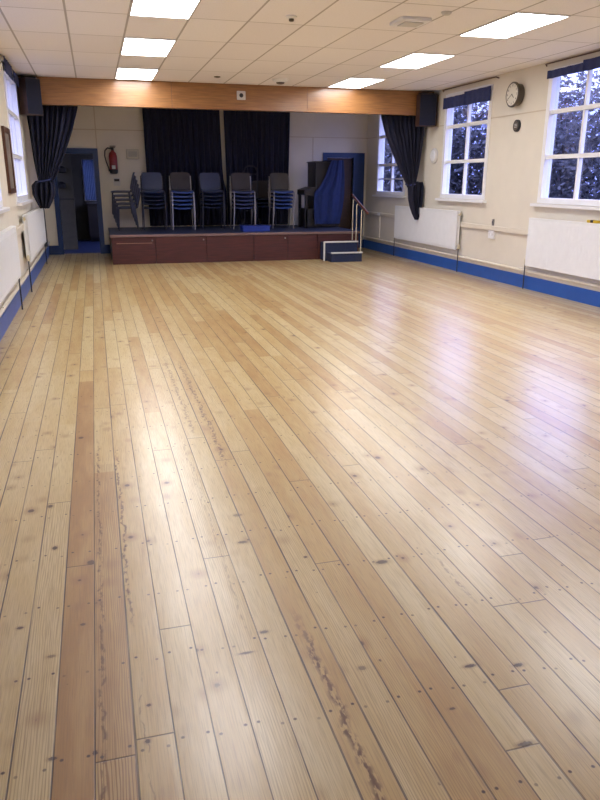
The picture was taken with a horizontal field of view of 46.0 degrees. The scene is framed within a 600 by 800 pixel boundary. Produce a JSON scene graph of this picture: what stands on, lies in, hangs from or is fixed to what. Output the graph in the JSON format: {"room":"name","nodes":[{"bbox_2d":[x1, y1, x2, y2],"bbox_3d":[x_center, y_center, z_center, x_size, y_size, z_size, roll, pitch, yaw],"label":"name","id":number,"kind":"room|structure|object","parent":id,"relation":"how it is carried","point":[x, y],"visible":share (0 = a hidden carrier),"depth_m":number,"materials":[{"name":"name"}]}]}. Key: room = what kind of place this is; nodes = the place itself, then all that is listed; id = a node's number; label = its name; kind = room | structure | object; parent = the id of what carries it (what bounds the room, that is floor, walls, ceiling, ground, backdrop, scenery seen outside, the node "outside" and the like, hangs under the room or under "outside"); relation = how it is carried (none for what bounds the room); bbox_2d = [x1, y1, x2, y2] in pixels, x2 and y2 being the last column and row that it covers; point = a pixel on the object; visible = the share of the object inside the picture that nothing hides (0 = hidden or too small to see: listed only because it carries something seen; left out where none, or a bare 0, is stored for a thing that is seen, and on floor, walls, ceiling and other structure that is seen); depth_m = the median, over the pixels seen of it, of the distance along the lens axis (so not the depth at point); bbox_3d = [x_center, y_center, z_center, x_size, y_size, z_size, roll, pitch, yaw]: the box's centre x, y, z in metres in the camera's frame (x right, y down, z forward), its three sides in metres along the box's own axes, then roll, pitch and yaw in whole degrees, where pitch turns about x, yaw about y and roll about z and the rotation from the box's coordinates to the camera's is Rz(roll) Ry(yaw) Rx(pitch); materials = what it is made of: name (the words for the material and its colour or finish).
{"room":"community hall","nodes":[
{"label":"community hall","id":0,"kind":"room"},
{"bbox_2d":[0,54,43,306],"bbox_3d":[-2.974,-1.942,6.191,0.150,3.111,18.900,-5,18,-15],"label":"wall","id":1,"kind":"structure","parent":0,"point":[13,217],"depth_m":9.71,"materials":[{"name":"beige paint"}]},
{"bbox_2d":[0,183,9,213],"bbox_3d":[-3.259,-2.814,7.140,0.225,1.810,1.880,-5,18,-15],"label":"window","id":2,"kind":"structure","parent":1,"relation":"in","point":[3,209],"depth_m":8.07,"materials":[{"name":"white paint"}]},
{"bbox_2d":[1,126,16,193],"bbox_3d":[-3.746,-3.079,9.091,0.034,0.800,0.680,-5,18,-15],"label":"framed picture","id":3,"kind":"object","parent":1,"relation":"attached to","point":[7,148],"visible":1,"depth_m":9.02},
{"bbox_2d":[5,132,13,188],"bbox_3d":[-3.753,-3.078,9.089,0.019,0.680,0.560,-5,18,-15],"label":"print","id":4,"kind":"object","parent":3,"relation":"attached to","point":[7,134],"depth_m":9.20},
{"bbox_2d":[1,63,32,205],"bbox_3d":[-4.189,-3.806,10.311,0.225,1.810,1.880,-5,18,-15],"label":"window","id":5,"kind":"structure","parent":1,"relation":"in","point":[10,90],"depth_m":10.64,"materials":[{"name":"white paint"}]},
{"bbox_2d":[1,56,18,86],"bbox_3d":[-4.127,-4.665,10.077,0.055,0.194,1.770,-5,18,-15],"label":"window blind","id":6,"kind":"object","parent":5,"relation":"attached to","point":[10,72],"visible":1,"depth_m":9.92,"materials":[{"name":"blue fabric"}]},
{"bbox_2d":[0,246,49,340],"bbox_3d":[-2.896,-0.555,6.648,0.022,0.192,18.500,-5,18,-15],"label":"baseboard","id":7,"kind":"structure","parent":1,"relation":"attached to","point":[13,307],"depth_m":8.95,"materials":[{"name":"blue paint"}]},
{"bbox_2d":[0,242,49,316],"bbox_3d":[-2.878,-0.695,6.609,0.057,0.098,18.400,-5,18,-15],"label":"trim","id":8,"kind":"structure","parent":1,"relation":"attached to","point":[5,305],"depth_m":8.85,"materials":[{"name":"beige paint"}]},
{"bbox_2d":[70,154,96,239],"bbox_3d":[-5.554,-5.571,18.662,3.000,2.600,0.100,-5,18,-15],"label":"wall","id":9,"kind":"structure","parent":0,"point":[81,213],"depth_m":18.61,"materials":[{"name":"paint"}]},
{"bbox_2d":[81,159,96,200],"bbox_3d":[-5.546,-5.783,18.587,0.330,1.050,0.080,-5,18,-15],"label":"window","id":10,"kind":"structure","parent":9,"relation":"in","point":[81,159],"depth_m":18.53,"materials":[{"name":"white paint"}]},
{"bbox_2d":[82,159,95,199],"bbox_3d":[-5.520,-5.761,18.501,0.282,1.020,0.032,-5,18,-15],"label":"curtain","id":11,"kind":"object","parent":10,"relation":"hanging from","point":[88,165],"visible":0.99,"depth_m":18.49,"materials":[{"name":"blue fabric"}]},
{"bbox_2d":[44,106,367,245],"bbox_3d":[-1.943,-4.907,15.712,7.810,3.111,0.150,-5,18,-15],"label":"wall","id":12,"kind":"structure","parent":0,"point":[350,126],"depth_m":15.35,"materials":[{"name":"beige paint"}]},
{"bbox_2d":[53,148,105,254],"bbox_3d":[-4.738,-4.229,15.088,0.960,2.170,0.180,-5,18,-15],"label":"door frame","id":13,"kind":"structure","parent":12,"relation":"in","point":[94,151],"depth_m":15.00,"materials":[{"name":"blue paint"}]},
{"bbox_2d":[104,146,117,173],"bbox_3d":[-3.985,-5.057,14.876,0.262,0.562,0.196,-5,18,-15],"label":"fire extinguisher","id":14,"kind":"object","parent":12,"relation":"attached to","point":[113,166],"visible":1,"depth_m":14.82,"materials":[{"name":"red metal"}]},
{"bbox_2d":[126,149,138,158],"bbox_3d":[-3.560,-5.231,15.023,0.260,0.200,0.054,-5,18,-15],"label":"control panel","id":15,"kind":"object","parent":12,"relation":"attached to","point":[130,153],"visible":1,"depth_m":15.00,"materials":[{"name":"white plastic"}]},
{"bbox_2d":[49,240,363,254],"bbox_3d":[-1.925,-3.488,16.068,7.166,0.190,0.022,-5,18,-15],"label":"baseboard","id":16,"kind":"structure","parent":12,"relation":"attached to","point":[54,250],"depth_m":15.18,"materials":[{"name":"blue paint"}]},
{"bbox_2d":[73,107,366,160],"bbox_3d":[-1.921,-5.170,15.550,7.210,2.511,0.009,-5,18,-15],"label":"trim","id":17,"kind":"structure","parent":12,"relation":"attached to","point":[95,129],"depth_m":14.85,"materials":[{"name":"beige paint"}]},
{"bbox_2d":[323,153,364,247],"bbox_3d":[0.987,-4.678,16.626,1.010,2.150,0.180,-5,18,-15],"label":"door","id":18,"kind":"structure","parent":12,"relation":"in","point":[358,161],"depth_m":16.55,"materials":[{"name":"blue paint"}]},
{"bbox_2d":[0,240,599,799],"bbox_3d":[-0.024,-1.210,9.352,8.170,0.150,22.700,-5,18,-15],"label":"floor","id":19,"kind":"structure","parent":0,"point":[311,529],"depth_m":3.24,"materials":[{"name":"brown wood"}]},
{"bbox_2d":[0,226,22,309],"bbox_3d":[-2.958,-1.068,6.900,0.109,1.020,3.838,-5,18,-15],"label":"radiator","id":20,"kind":"object","parent":19,"relation":"on","point":[10,269],"visible":1,"depth_m":7.59,"materials":[{"name":"metal"}]},
{"bbox_2d":[0,226,15,236],"bbox_3d":[-2.936,-1.548,6.761,0.065,0.020,3.700,-5,18,-15],"label":"grille","id":21,"kind":"object","parent":20,"relation":"attached to","point":[9,230],"depth_m":7.79,"materials":[{"name":"metal"}]},
{"bbox_2d":[22,207,46,291],"bbox_3d":[-4.354,-2.581,11.653,0.109,1.070,3.678,-5,18,-15],"label":"radiator","id":22,"kind":"object","parent":19,"relation":"on","point":[33,220],"visible":0.98,"depth_m":10.79,"materials":[{"name":"metal"}]},
{"bbox_2d":[22,207,40,216],"bbox_3d":[-4.332,-3.085,11.507,0.065,0.020,3.540,-5,18,-15],"label":"grille","id":23,"kind":"object","parent":22,"relation":"attached to","point":[37,210],"depth_m":10.99,"materials":[{"name":"metal"}]},
{"bbox_2d":[57,154,77,249],"bbox_3d":[-5.535,-4.513,15.941,0.870,2.200,0.120,-5,18,-15],"label":"door","id":24,"kind":"structure","parent":19,"relation":"on","point":[66,195],"depth_m":16.02,"materials":[{"name":"wood"}]},
{"bbox_2d":[86,203,99,241],"bbox_3d":[-5.301,-4.679,18.563,0.520,0.962,0.650,-5,18,-15],"label":"cabinet","id":25,"kind":"object","parent":19,"relation":"on","point":[91,207],"visible":0.48,"depth_m":18.24,"materials":[{"name":"black wood"}]},
{"bbox_2d":[108,225,359,264],"bbox_3d":[-1.468,-3.343,15.001,5.005,0.552,2.264,-5,18,-15],"label":"stage platform","id":26,"kind":"object","parent":19,"relation":"on","point":[151,245],"visible":0.97,"depth_m":13.97,"materials":[{"name":"brown wood"}]},
{"bbox_2d":[118,188,140,230],"bbox_3d":[-3.468,-3.878,14.363,0.498,0.819,0.478,-5,18,-15],"label":"chair","id":27,"kind":"object","parent":26,"relation":"on","point":[139,194],"visible":0.82,"depth_m":14.18,"materials":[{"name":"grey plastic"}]},
{"bbox_2d":[116,184,138,226],"bbox_3d":[-3.491,-3.951,14.333,0.498,0.819,0.478,-5,18,-15],"label":"chair","id":28,"kind":"object","parent":27,"relation":"on","point":[137,193],"visible":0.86,"depth_m":14.14,"materials":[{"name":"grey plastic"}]},
{"bbox_2d":[113,176,135,218],"bbox_3d":[-3.537,-4.096,14.274,0.498,0.819,0.478,-5,18,-15],"label":"chair","id":29,"kind":"object","parent":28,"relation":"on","point":[134,185],"visible":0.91,"depth_m":14.09,"materials":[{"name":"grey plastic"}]},
{"bbox_2d":[111,172,134,214],"bbox_3d":[-3.560,-4.168,14.245,0.498,0.819,0.478,-5,18,-15],"label":"chair","id":30,"kind":"object","parent":29,"relation":"on","point":[133,175],"visible":1,"depth_m":14.07,"materials":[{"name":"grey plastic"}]},
{"bbox_2d":[115,180,137,222],"bbox_3d":[-3.514,-4.023,14.304,0.498,0.819,0.478,-5,18,-15],"label":"chair","id":31,"kind":"object","parent":28,"relation":"on","point":[136,186],"visible":0.87,"depth_m":14.11,"materials":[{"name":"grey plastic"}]},
{"bbox_2d":[141,201,166,229],"bbox_3d":[-3.013,-3.929,14.532,0.478,0.819,0.498,-5,18,-15],"label":"chair","id":32,"kind":"object","parent":26,"relation":"on","point":[160,207],"visible":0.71,"depth_m":14.54,"materials":[{"name":"blue plastic"}]},
{"bbox_2d":[141,197,166,225],"bbox_3d":[-3.006,-3.997,14.487,0.478,0.819,0.498,-5,18,-15],"label":"chair","id":33,"kind":"object","parent":32,"relation":"on","point":[161,203],"visible":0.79,"depth_m":14.44,"materials":[{"name":"blue fabric"}]},
{"bbox_2d":[140,182,166,218],"bbox_3d":[-2.992,-4.132,14.397,0.478,0.819,0.498,-5,18,-15],"label":"chair","id":34,"kind":"object","parent":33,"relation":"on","point":[162,195],"visible":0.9,"depth_m":14.43,"materials":[{"name":"blue plastic"}]},
{"bbox_2d":[140,172,166,214],"bbox_3d":[-2.986,-4.200,14.351,0.478,0.819,0.498,-5,18,-15],"label":"chair","id":35,"kind":"object","parent":34,"relation":"on","point":[149,180],"visible":0.98,"depth_m":14.45,"materials":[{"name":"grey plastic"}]},
{"bbox_2d":[140,184,166,222],"bbox_3d":[-2.999,-4.065,14.442,0.478,0.819,0.498,-5,18,-15],"label":"chair","id":36,"kind":"object","parent":33,"relation":"on","point":[161,199],"visible":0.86,"depth_m":14.38,"materials":[{"name":"blue fabric"}]},
{"bbox_2d":[169,195,195,229],"bbox_3d":[-2.454,-3.975,14.682,0.478,0.821,0.498,-5,18,-15],"label":"chair","id":37,"kind":"object","parent":26,"relation":"on","point":[174,207],"visible":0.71,"depth_m":14.61,"materials":[{"name":"blue fabric"}]},
{"bbox_2d":[169,172,195,213],"bbox_3d":[-2.427,-4.246,14.501,0.478,0.821,0.498,-5,18,-15],"label":"chair","id":38,"kind":"object","parent":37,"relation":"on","point":[179,180],"visible":0.98,"depth_m":14.58,"materials":[{"name":"fabric"}]},
{"bbox_2d":[169,192,195,225],"bbox_3d":[-2.447,-4.043,14.636,0.478,0.821,0.498,-5,18,-15],"label":"chair","id":39,"kind":"object","parent":37,"relation":"on","point":[188,203],"visible":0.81,"depth_m":14.57,"materials":[{"name":"fabric"}]},
{"bbox_2d":[169,182,195,217],"bbox_3d":[-2.434,-4.178,14.546,0.478,0.821,0.498,-5,18,-15],"label":"chair","id":40,"kind":"object","parent":39,"relation":"on","point":[190,195],"visible":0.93,"depth_m":14.49,"materials":[{"name":"metal"}]},
{"bbox_2d":[169,185,195,221],"bbox_3d":[-2.441,-4.111,14.591,0.478,0.821,0.498,-5,18,-15],"label":"chair","id":41,"kind":"object","parent":39,"relation":"on","point":[189,199],"visible":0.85,"depth_m":14.47,"materials":[{"name":"fabric"}]},
{"bbox_2d":[199,199,224,228],"bbox_3d":[-1.866,-4.037,14.889,0.478,0.819,0.498,-5,18,-15],"label":"chair","id":42,"kind":"object","parent":26,"relation":"on","point":[220,207],"visible":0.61,"depth_m":14.94,"materials":[{"name":"blue fabric"}]},
{"bbox_2d":[199,186,224,217],"bbox_3d":[-1.845,-4.240,14.754,0.478,0.819,0.498,-5,18,-15],"label":"chair","id":43,"kind":"object","parent":42,"relation":"on","point":[220,194],"visible":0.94,"depth_m":14.70,"materials":[{"name":"blue fabric"}]},
{"bbox_2d":[199,173,224,213],"bbox_3d":[-1.839,-4.307,14.708,0.478,0.819,0.498,-5,18,-15],"label":"chair","id":44,"kind":"object","parent":43,"relation":"on","point":[206,180],"visible":1,"depth_m":14.80,"materials":[{"name":"blue fabric"}]},
{"bbox_2d":[199,191,224,221],"bbox_3d":[-1.852,-4.172,14.799,0.478,0.819,0.498,-5,18,-15],"label":"chair","id":45,"kind":"object","parent":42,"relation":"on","point":[220,199],"visible":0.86,"depth_m":14.73,"materials":[{"name":"blue fabric"}]},
{"bbox_2d":[199,195,224,225],"bbox_3d":[-1.859,-4.104,14.844,0.478,0.819,0.498,-5,18,-15],"label":"chair","id":46,"kind":"object","parent":42,"relation":"on","point":[220,203],"visible":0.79,"depth_m":14.89,"materials":[{"name":"blue fabric"}]},
{"bbox_2d":[229,191,254,228],"bbox_3d":[-1.226,-4.052,14.941,0.478,0.821,0.498,-5,18,-15],"label":"chair","id":47,"kind":"object","parent":26,"relation":"on","point":[250,207],"visible":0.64,"depth_m":14.86,"materials":[{"name":"blue fabric"}]},
{"bbox_2d":[229,188,255,224],"bbox_3d":[-1.220,-4.120,14.896,0.478,0.821,0.498,-5,18,-15],"label":"chair","id":48,"kind":"object","parent":47,"relation":"on","point":[250,202],"visible":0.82,"depth_m":14.81,"materials":[{"name":"fabric"}]},
{"bbox_2d":[229,184,255,221],"bbox_3d":[-1.213,-4.187,14.851,0.478,0.821,0.498,-5,18,-15],"label":"chair","id":49,"kind":"object","parent":48,"relation":"on","point":[250,198],"visible":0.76,"depth_m":14.76,"materials":[{"name":"fabric"}]},
{"bbox_2d":[230,185,255,217],"bbox_3d":[-1.206,-4.255,14.806,0.478,0.821,0.498,-5,18,-15],"label":"chair","id":50,"kind":"object","parent":49,"relation":"on","point":[250,194],"visible":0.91,"depth_m":14.84,"materials":[{"name":"fabric"}]},
{"bbox_2d":[230,173,255,213],"bbox_3d":[-1.200,-4.322,14.761,0.478,0.821,0.498,-5,18,-15],"label":"chair","id":51,"kind":"object","parent":50,"relation":"on","point":[237,180],"visible":1,"depth_m":14.84,"materials":[{"name":"fabric"}]},
{"bbox_2d":[241,165,260,224],"bbox_3d":[-1.068,-4.457,15.467,0.420,1.303,0.290,-5,18,-15],"label":"trolley","id":52,"kind":"object","parent":26,"relation":"on","point":[258,219],"visible":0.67,"depth_m":15.55,"materials":[{"name":"metal"}]},
{"bbox_2d":[239,225,270,231],"bbox_3d":[-0.921,-3.510,14.430,0.590,0.111,0.330,-5,18,-15],"label":"tray","id":53,"kind":"object","parent":26,"relation":"on","point":[245,228],"visible":1,"depth_m":14.30,"materials":[{"name":"blue plastic"}]},
{"bbox_2d":[252,200,275,226],"bbox_3d":[-0.812,-4.260,15.618,0.478,0.819,0.498,-5,18,-15],"label":"chair","id":54,"kind":"object","parent":26,"relation":"on","point":[258,200],"visible":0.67,"depth_m":15.72,"materials":[{"name":"fabric"}]},
{"bbox_2d":[251,187,276,223],"bbox_3d":[-0.805,-4.328,15.573,0.478,0.819,0.498,-5,18,-15],"label":"chair","id":55,"kind":"object","parent":54,"relation":"on","point":[252,187],"visible":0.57,"depth_m":15.66,"materials":[{"name":"fabric"}]},
{"bbox_2d":[251,181,276,219],"bbox_3d":[-0.798,-4.396,15.528,0.478,0.819,0.498,-5,18,-15],"label":"chair","id":56,"kind":"object","parent":55,"relation":"on","point":[262,185],"visible":0.72,"depth_m":15.62,"materials":[{"name":"metal"}]},
{"bbox_2d":[268,196,293,228],"bbox_3d":[-0.418,-4.117,15.158,0.478,0.821,0.498,-5,18,-15],"label":"chair","id":57,"kind":"object","parent":26,"relation":"on","point":[288,206],"visible":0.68,"depth_m":15.07,"materials":[{"name":"blue fabric"}]},
{"bbox_2d":[268,189,293,224],"bbox_3d":[-0.411,-4.185,15.113,0.478,0.821,0.498,-5,18,-15],"label":"chair","id":58,"kind":"object","parent":57,"relation":"on","point":[288,202],"visible":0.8,"depth_m":15.06,"materials":[{"name":"fabric"}]},
{"bbox_2d":[268,180,294,216],"bbox_3d":[-0.397,-4.320,15.023,0.478,0.821,0.498,-5,18,-15],"label":"chair","id":59,"kind":"object","parent":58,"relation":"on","point":[289,195],"visible":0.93,"depth_m":14.97,"materials":[{"name":"metal"}]},
{"bbox_2d":[269,173,294,213],"bbox_3d":[-0.391,-4.387,14.977,0.478,0.821,0.498,-5,18,-15],"label":"chair","id":60,"kind":"object","parent":59,"relation":"on","point":[276,180],"visible":0.99,"depth_m":15.06,"materials":[{"name":"metal"}]},
{"bbox_2d":[268,184,294,220],"bbox_3d":[-0.404,-4.252,15.068,0.478,0.821,0.498,-5,18,-15],"label":"chair","id":61,"kind":"object","parent":58,"relation":"on","point":[288,198],"visible":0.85,"depth_m":15.00,"materials":[{"name":"fabric"}]},
{"bbox_2d":[297,161,338,227],"bbox_3d":[0.407,-4.529,15.580,0.810,1.385,0.647,-5,18,-15],"label":"upright piano","id":62,"kind":"object","parent":26,"relation":"on","point":[317,170],"visible":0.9,"depth_m":15.38,"materials":[{"name":"brown wood"}]},
{"bbox_2d":[297,187,314,195],"bbox_3d":[0.135,-4.570,15.480,0.240,0.200,0.590,-5,18,-15],"label":"shelf","id":63,"kind":"object","parent":62,"relation":"attached to","point":[307,191],"depth_m":15.23,"materials":[{"name":"brown wood"}]},
{"bbox_2d":[314,160,344,223],"bbox_3d":[0.544,-4.578,15.540,0.679,1.322,0.737,-5,18,-15],"label":"cloth","id":64,"kind":"object","parent":62,"relation":"on","point":[329,197],"visible":1,"depth_m":15.25,"materials":[{"name":"blue fabric"}]},
{"bbox_2d":[320,241,362,261],"bbox_3d":[0.820,-3.005,14.226,0.730,0.382,0.595,-5,18,-15],"label":"steps","id":65,"kind":"structure","parent":19,"relation":"on","point":[331,251],"depth_m":14.13,"materials":[{"name":"blue carpet"}]},
{"bbox_2d":[351,194,368,251],"bbox_3d":[1.175,-3.531,14.067,0.063,1.097,0.930,-5,18,-15],"label":"handrail","id":66,"kind":"object","parent":65,"relation":"on","point":[352,195],"visible":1,"depth_m":14.05,"materials":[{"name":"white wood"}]},
{"bbox_2d":[522,218,599,288],"bbox_3d":[3.730,-1.784,9.236,0.109,1.040,2.738,-5,18,-15],"label":"radiator","id":67,"kind":"object","parent":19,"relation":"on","point":[561,246],"visible":0.99,"depth_m":9.54,"materials":[{"name":"metal"}]},
{"bbox_2d":[529,218,599,225],"bbox_3d":[3.709,-2.270,9.082,0.065,0.020,2.600,-5,18,-15],"label":"grille","id":68,"kind":"object","parent":67,"relation":"attached to","point":[533,220],"depth_m":9.57,"materials":[{"name":"metal"}]},
{"bbox_2d":[0,0,599,91],"bbox_3d":[0.581,-3.763,6.642,8.010,0.120,18.860,-5,18,-15],"label":"ceiling","id":69,"kind":"structure","parent":0,"point":[250,42],"depth_m":8.24,"materials":[{"name":"tile"}]},
{"bbox_2d":[115,67,158,79],"bbox_3d":[-2.537,-5.037,10.920,0.592,0.011,1.192,-5,18,-15],"label":"recessed light","id":70,"kind":"object","parent":69,"relation":"in","point":[122,73],"visible":1,"depth_m":10.82,"materials":[{"name":"plastic"}]},
{"bbox_2d":[120,37,175,56],"bbox_3d":[-1.890,-4.347,8.714,0.592,0.011,1.192,-5,18,-15],"label":"recessed light","id":71,"kind":"object","parent":69,"relation":"in","point":[131,45],"visible":1,"depth_m":8.62,"materials":[{"name":"plastic"}]},
{"bbox_2d":[129,0,200,18],"bbox_3d":[-1.243,-3.658,6.508,0.592,0.011,1.192,-5,18,-15],"label":"recessed light","id":72,"kind":"object","parent":69,"relation":"in","point":[179,9],"visible":1,"depth_m":6.70,"materials":[{"name":"plastic"}]},
{"bbox_2d":[142,108,226,225],"bbox_3d":[-2.486,-5.055,15.287,1.787,2.484,0.118,-5,18,-15],"label":"curtain","id":73,"kind":"object","parent":69,"relation":"hanging from","point":[175,140],"visible":0.62,"depth_m":15.19,"materials":[{"name":"black fabric"}]},
{"bbox_2d":[18,76,433,115],"bbox_3d":[-1.024,-5.219,12.190,7.204,0.409,0.160,-5,18,-15],"label":"beam","id":74,"kind":"structure","parent":69,"relation":"attached to","point":[58,91],"depth_m":12.03,"materials":[{"name":"brown wood"}]},
{"bbox_2d":[17,76,42,115],"bbox_3d":[-4.246,-4.779,11.097,0.342,0.560,0.346,-5,18,-15],"label":"wall speaker","id":75,"kind":"object","parent":74,"relation":"attached to","point":[29,89],"visible":0.96,"depth_m":11.02,"materials":[{"name":"black plastic"}]},
{"bbox_2d":[25,78,42,114],"bbox_3d":[-4.159,-4.746,11.041,0.011,0.510,0.264,12,21,32],"label":"grille","id":76,"kind":"object","parent":75,"relation":"attached to","point":[33,100],"depth_m":11.03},
{"bbox_2d":[27,105,77,208],"bbox_3d":[-4.085,-4.064,11.812,0.875,1.674,0.221,-5,18,-15],"label":"stage curtain","id":77,"kind":"object","parent":74,"relation":"hanging from","point":[50,133],"visible":0.93,"depth_m":11.73,"materials":[{"name":"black fabric"}]},
{"bbox_2d":[32,181,55,208],"bbox_3d":[-4.324,-3.466,11.931,0.385,0.458,0.225,-5,18,-15],"label":"drape","id":78,"kind":"object","parent":77,"relation":"hanging from","point":[44,192],"depth_m":11.90,"materials":[{"name":"black fabric"}]},
{"bbox_2d":[381,115,424,219],"bbox_3d":[1.936,-4.421,13.450,0.920,1.929,0.236,-5,18,-15],"label":"stage curtain","id":79,"kind":"object","parent":74,"relation":"hanging from","point":[405,140],"visible":0.95,"depth_m":13.39,"materials":[{"name":"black fabric"}]},
{"bbox_2d":[381,115,424,187],"bbox_3d":[1.916,-4.715,13.379,0.888,1.326,0.162,-5,18,-15],"label":"drape","id":80,"kind":"object","parent":79,"relation":"hanging from","point":[405,140],"depth_m":13.35,"materials":[{"name":"black fabric"}]},
{"bbox_2d":[408,182,423,219],"bbox_3d":[2.238,-3.854,13.683,0.302,0.711,0.148,-5,18,-15],"label":"drape","id":81,"kind":"object","parent":79,"relation":"hanging from","point":[415,189],"depth_m":13.64,"materials":[{"name":"black fabric"}]},
{"bbox_2d":[415,92,437,126],"bbox_3d":[2.326,-5.301,12.892,0.344,0.570,0.288,-5,18,-15],"label":"wall speaker","id":82,"kind":"object","parent":74,"relation":"attached to","point":[427,102],"visible":1,"depth_m":12.81,"materials":[{"name":"black plastic"}]},
{"bbox_2d":[419,94,436,124],"bbox_3d":[2.319,-5.257,12.801,0.289,0.520,0.008,1,17,3],"label":"grille","id":83,"kind":"object","parent":82,"relation":"attached to","point":[427,102],"depth_m":12.80,"materials":[{"name":"black fabric"}]},
{"bbox_2d":[223,110,289,224],"bbox_3d":[-0.939,-5.179,15.702,1.560,2.484,0.114,-5,18,-15],"label":"curtain","id":84,"kind":"object","parent":69,"relation":"hanging from","point":[259,139],"visible":0.58,"depth_m":15.59,"materials":[{"name":"black fabric"}]},
{"bbox_2d":[328,77,384,87],"bbox_3d":[0.930,-5.315,11.850,0.592,0.011,1.192,-5,18,-15],"label":"recessed light","id":85,"kind":"object","parent":69,"relation":"in","point":[351,82],"visible":1,"depth_m":11.74,"materials":[{"name":"plastic"}]},
{"bbox_2d":[390,16,431,27],"bbox_3d":[1.125,-3.848,7.200,0.320,0.044,0.340,-5,18,-15],"label":"air vent","id":86,"kind":"object","parent":69,"relation":"attached to","point":[404,21],"visible":1,"depth_m":7.11,"materials":[{"name":"white paint"}]},
{"bbox_2d":[379,53,455,68],"bbox_3d":[1.577,-4.625,9.644,0.592,0.011,1.192,-5,18,-15],"label":"recessed light","id":87,"kind":"object","parent":69,"relation":"in","point":[413,60],"visible":1,"depth_m":9.56,"materials":[{"name":"plastic"}]},
{"bbox_2d":[459,12,570,38],"bbox_3d":[2.224,-3.936,7.438,0.592,0.011,1.192,-5,18,-15],"label":"recessed light","id":88,"kind":"object","parent":69,"relation":"in","point":[516,23],"visible":1,"depth_m":7.37,"materials":[{"name":"plastic"}]},
{"bbox_2d":[364,49,599,284],"bbox_3d":[4.114,-2.510,8.092,0.150,3.111,18.900,-5,18,-15],"label":"wall","id":89,"kind":"structure","parent":0,"point":[514,158],"depth_m":11.06,"materials":[{"name":"beige paint"}]},
{"bbox_2d":[372,115,405,197],"bbox_3d":[1.984,-5.267,15.065,0.225,1.810,1.730,-5,18,-15],"label":"window","id":90,"kind":"structure","parent":89,"relation":"in","point":[381,134],"depth_m":15.61,"materials":[{"name":"white paint"}]},
{"bbox_2d":[393,206,460,271],"bbox_3d":[2.416,-3.187,13.716,0.109,1.045,2.908,-5,18,-15],"label":"radiator","id":91,"kind":"object","parent":89,"relation":"attached to","point":[435,227],"visible":0.98,"depth_m":13.34,"materials":[{"name":"metal"}]},
{"bbox_2d":[395,206,460,211],"bbox_3d":[2.396,-3.676,13.561,0.065,0.020,2.770,-5,18,-15],"label":"grille","id":92,"kind":"object","parent":91,"relation":"attached to","point":[406,208],"depth_m":13.48,"materials":[{"name":"metal"}]},
{"bbox_2d":[430,148,437,162],"bbox_3d":[2.486,-4.547,13.146,0.059,0.270,0.270,-5,18,-15],"label":"bell","id":93,"kind":"object","parent":89,"relation":"attached to","point":[434,152],"visible":1,"depth_m":13.09,"materials":[{"name":"plastic"}]},
{"bbox_2d":[365,211,527,234],"bbox_3d":[3.330,-2.534,10.629,0.045,0.070,13.200,-5,18,-15],"label":"trim","id":94,"kind":"structure","parent":89,"relation":"attached to","point":[462,224],"depth_m":11.52,"materials":[{"name":"beige paint"}]},
{"bbox_2d":[435,84,493,202],"bbox_3d":[2.855,-4.338,12.096,0.225,1.810,1.750,-5,18,-15],"label":"window","id":95,"kind":"structure","parent":89,"relation":"in","point":[449,113],"depth_m":12.25,"materials":[{"name":"white paint"}]},
{"bbox_2d":[443,86,492,108],"bbox_3d":[2.794,-5.061,11.852,0.055,0.219,1.610,-5,18,-15],"label":"window blind","id":96,"kind":"object","parent":95,"relation":"attached to","point":[483,94],"visible":1,"depth_m":11.74,"materials":[{"name":"blue fabric"}]},
{"bbox_2d":[363,239,599,306],"bbox_3d":[4.026,-1.110,8.504,0.022,0.192,18.500,-5,18,-15],"label":"baseboard","id":97,"kind":"structure","parent":89,"relation":"attached to","point":[586,296],"depth_m":11.31,"materials":[{"name":"blue paint"}]},
{"bbox_2d":[363,236,599,291],"bbox_3d":[4.010,-1.248,8.456,0.057,0.098,18.400,-5,18,-15],"label":"trim","id":98,"kind":"structure","parent":89,"relation":"attached to","point":[591,286],"depth_m":11.25,"materials":[{"name":"beige paint"}]},
{"bbox_2d":[506,82,524,106],"bbox_3d":[3.182,-4.511,10.435,0.124,0.350,0.350,-5,18,-15],"label":"wall clock","id":99,"kind":"object","parent":89,"relation":"attached to","point":[515,93],"visible":1,"depth_m":10.37,"materials":[{"name":"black plastic"}]},
{"bbox_2d":[530,62,599,209],"bbox_3d":[3.693,-3.445,9.237,0.225,1.810,1.750,-5,18,-15],"label":"window","id":100,"kind":"structure","parent":89,"relation":"in","point":[554,83],"depth_m":9.69,"materials":[{"name":"white paint"}]},
{"bbox_2d":[547,56,599,78],"bbox_3d":[3.636,-4.244,8.954,0.055,0.139,1.620,-5,18,-15],"label":"window blind","id":101,"kind":"object","parent":100,"relation":"attached to","point":[593,63],"visible":1,"depth_m":9.10,"materials":[{"name":"blue fabric"}]},
{"label":"outside","id":102,"kind":"structure","parent":0,"visible":0},
{"bbox_3d":[0.865,-8.249,33.034,100.000,0.200,95.000,-5,18,-15],"label":"ground","id":103,"kind":"structure","parent":102,"visible":0},
{"bbox_2d":[383,101,488,194],"bbox_3d":[5.366,-9.797,28.544,3.390,5.669,6.095,-5,18,-15],"label":"leafy tree","id":104,"kind":"object","parent":103,"relation":"on","point":[458,141],"visible":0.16,"depth_m":26.61,"materials":[{"name":"green plant"}]},
{"bbox_2d":[470,100,594,197],"bbox_3d":[8.955,-9.321,28.026,3.639,5.070,5.712,-5,18,-15],"label":"leafy tree","id":105,"kind":"object","parent":103,"relation":"on","point":[582,100],"visible":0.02,"depth_m":27.98,"materials":[{"name":"purple plant"}]},
{"bbox_2d":[548,70,599,199],"bbox_3d":[8.610,-7.535,22.140,3.237,5.141,5.987,-5,18,-15],"label":"leafy tree","id":106,"kind":"object","parent":103,"relation":"on","point":[566,184],"visible":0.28,"depth_m":20.84,"materials":[{"name":"green plant"}]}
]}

